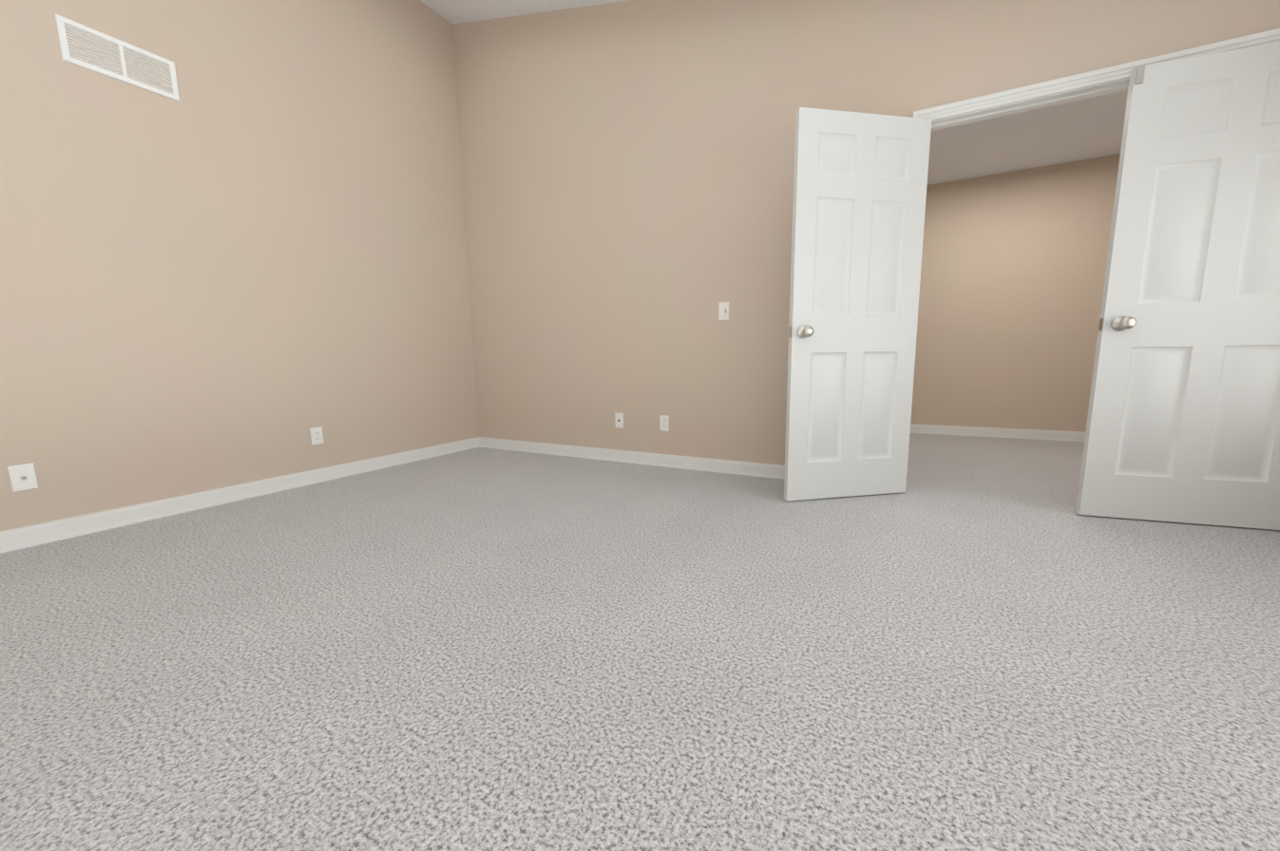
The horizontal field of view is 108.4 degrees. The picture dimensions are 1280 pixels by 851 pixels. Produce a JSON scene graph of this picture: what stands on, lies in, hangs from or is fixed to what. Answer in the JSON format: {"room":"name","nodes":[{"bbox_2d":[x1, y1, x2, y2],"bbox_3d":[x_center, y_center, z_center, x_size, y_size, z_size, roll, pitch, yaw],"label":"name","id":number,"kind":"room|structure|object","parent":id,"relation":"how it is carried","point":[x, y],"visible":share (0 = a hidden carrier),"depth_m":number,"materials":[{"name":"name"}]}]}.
{"room":"empty bedroom","nodes":[
{"label":"empty bedroom","id":0,"kind":"room"},
{"bbox_2d":[0,0,478,532],"bbox_3d":[-3.219,-1.161,1.210,0.120,3.650,6.800,4,9,28],"label":"wall","id":1,"kind":"structure","parent":0,"point":[243,260],"depth_m":2.66,"materials":[{"name":"beige paint"}]},
{"bbox_2d":[7,463,38,492],"bbox_3d":[-2.768,0.235,2.072,0.016,0.117,0.072,4,9,28],"label":"wall jack","id":2,"kind":"object","parent":1,"relation":"attached to","point":[23,477],"visible":1,"depth_m":2.07,"materials":[{"name":"white plastic"}]},
{"bbox_2d":[55,13,180,101],"bbox_3d":[-2.545,-1.792,2.269,0.014,0.190,0.400,4,9,28],"label":"air vent","id":3,"kind":"object","parent":1,"relation":"in","point":[62,22],"visible":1,"depth_m":2.25,"materials":[{"name":"white metal"}]},
{"bbox_2d":[0,437,478,554],"bbox_3d":[-2.239,0.355,3.071,0.021,0.092,2.930,4,9,28],"label":"baseboard","id":4,"kind":"structure","parent":1,"relation":"attached to","point":[21,538],"depth_m":2.59,"materials":[{"name":"white wood"}]},
{"bbox_2d":[309,426,324,445],"bbox_3d":[-2.195,0.070,3.136,0.007,0.117,0.072,4,9,28],"label":"electrical outlet","id":5,"kind":"object","parent":1,"relation":"attached to","point":[316,435],"visible":1,"depth_m":3.13,"materials":[{"name":"white plastic"}]},
{"bbox_2d":[420,0,628,24],"bbox_3d":[-0.824,-2.246,-0.256,5.600,1.449,7.040,4,9,28],"label":"ceiling","id":6,"kind":"structure","parent":0,"point":[455,11],"depth_m":3.54,"materials":[{"name":"white paint"}]},
{"bbox_2d":[0,433,1279,850],"bbox_3d":[-1.712,0.564,2.065,10.000,0.050,9.660,4,9,28],"label":"floor","id":7,"kind":"structure","parent":0,"point":[979,644],"depth_m":1.21,"materials":[{"name":"carpet"}]},
{"bbox_2d":[452,0,1279,465],"bbox_3d":[0.832,-1.466,2.935,5.600,3.648,0.120,4,9,28],"label":"wall","id":8,"kind":"structure","parent":0,"point":[627,173],"depth_m":3.20,"materials":[{"name":"beige paint"}]},
{"bbox_2d":[614,413,623,428],"bbox_3d":[-0.163,-0.040,3.619,0.072,0.117,0.007,4,9,28],"label":"electrical outlet","id":9,"kind":"object","parent":8,"relation":"attached to","point":[619,417],"visible":1,"depth_m":3.62,"materials":[{"name":"white plastic"}]},
{"bbox_2d":[478,437,784,479],"bbox_3d":[-0.020,0.250,3.577,3.444,0.092,0.021,4,9,28],"label":"baseboard","id":10,"kind":"structure","parent":8,"relation":"attached to","point":[747,468],"depth_m":3.54,"materials":[{"name":"white wood"}]},
{"bbox_2d":[659,415,668,431],"bbox_3d":[0.180,-0.016,3.436,0.072,0.117,0.007,4,9,28],"label":"electrical outlet","id":11,"kind":"object","parent":8,"relation":"attached to","point":[663,423],"visible":1,"depth_m":3.43,"materials":[{"name":"white plastic"}]},
{"bbox_2d":[718,302,728,320],"bbox_3d":[0.564,-0.771,3.110,0.072,0.117,0.012,4,9,28],"label":"light switch","id":12,"kind":"object","parent":8,"relation":"attached to","point":[723,311],"visible":1,"depth_m":3.11,"materials":[{"name":"white plastic"}]},
{"bbox_2d":[783,107,931,501],"bbox_3d":[1.175,-0.595,2.511,0.766,2.018,0.169,-2,8,-11],"label":"door leaf","id":13,"kind":"structure","parent":8,"relation":"in","point":[860,182],"depth_m":2.48,"materials":[{"name":"white paint"}]},
{"bbox_2d":[913,28,1279,131],"bbox_3d":[2.239,-0.610,2.300,1.644,2.093,0.156,4,9,28],"label":"door frame","id":14,"kind":"structure","parent":8,"relation":"attached to","point":[1122,71],"depth_m":2.21,"materials":[{"name":"white wood"}]},
{"bbox_2d":[1075,42,1279,530],"bbox_3d":[2.530,-0.546,2.034,0.766,2.018,0.169,2,9,19],"label":"door leaf","id":15,"kind":"structure","parent":8,"relation":"in","point":[1183,422],"depth_m":2.04,"materials":[{"name":"white paint"}]},
{"bbox_2d":[910,153,1120,432],"bbox_3d":[3.352,-1.109,4.444,3.240,2.440,0.120,4,9,28],"label":"wall","id":16,"kind":"structure","parent":0,"point":[1013,269],"depth_m":4.30,"materials":[{"name":"beige paint"}]},
{"bbox_2d":[909,423,1085,442],"bbox_3d":[3.336,0.062,4.550,3.000,0.092,0.021,4,9,28],"label":"baseboard","id":17,"kind":"structure","parent":16,"relation":"attached to","point":[1046,435],"depth_m":4.45,"materials":[{"name":"white wood"}]},
{"bbox_2d":[927,90,1127,185],"bbox_3d":[2.780,-2.212,3.244,3.240,0.100,2.460,4,9,28],"label":"ceiling","id":18,"kind":"structure","parent":0,"point":[1079,130],"depth_m":3.57,"materials":[{"name":"white paint"}]}
]}

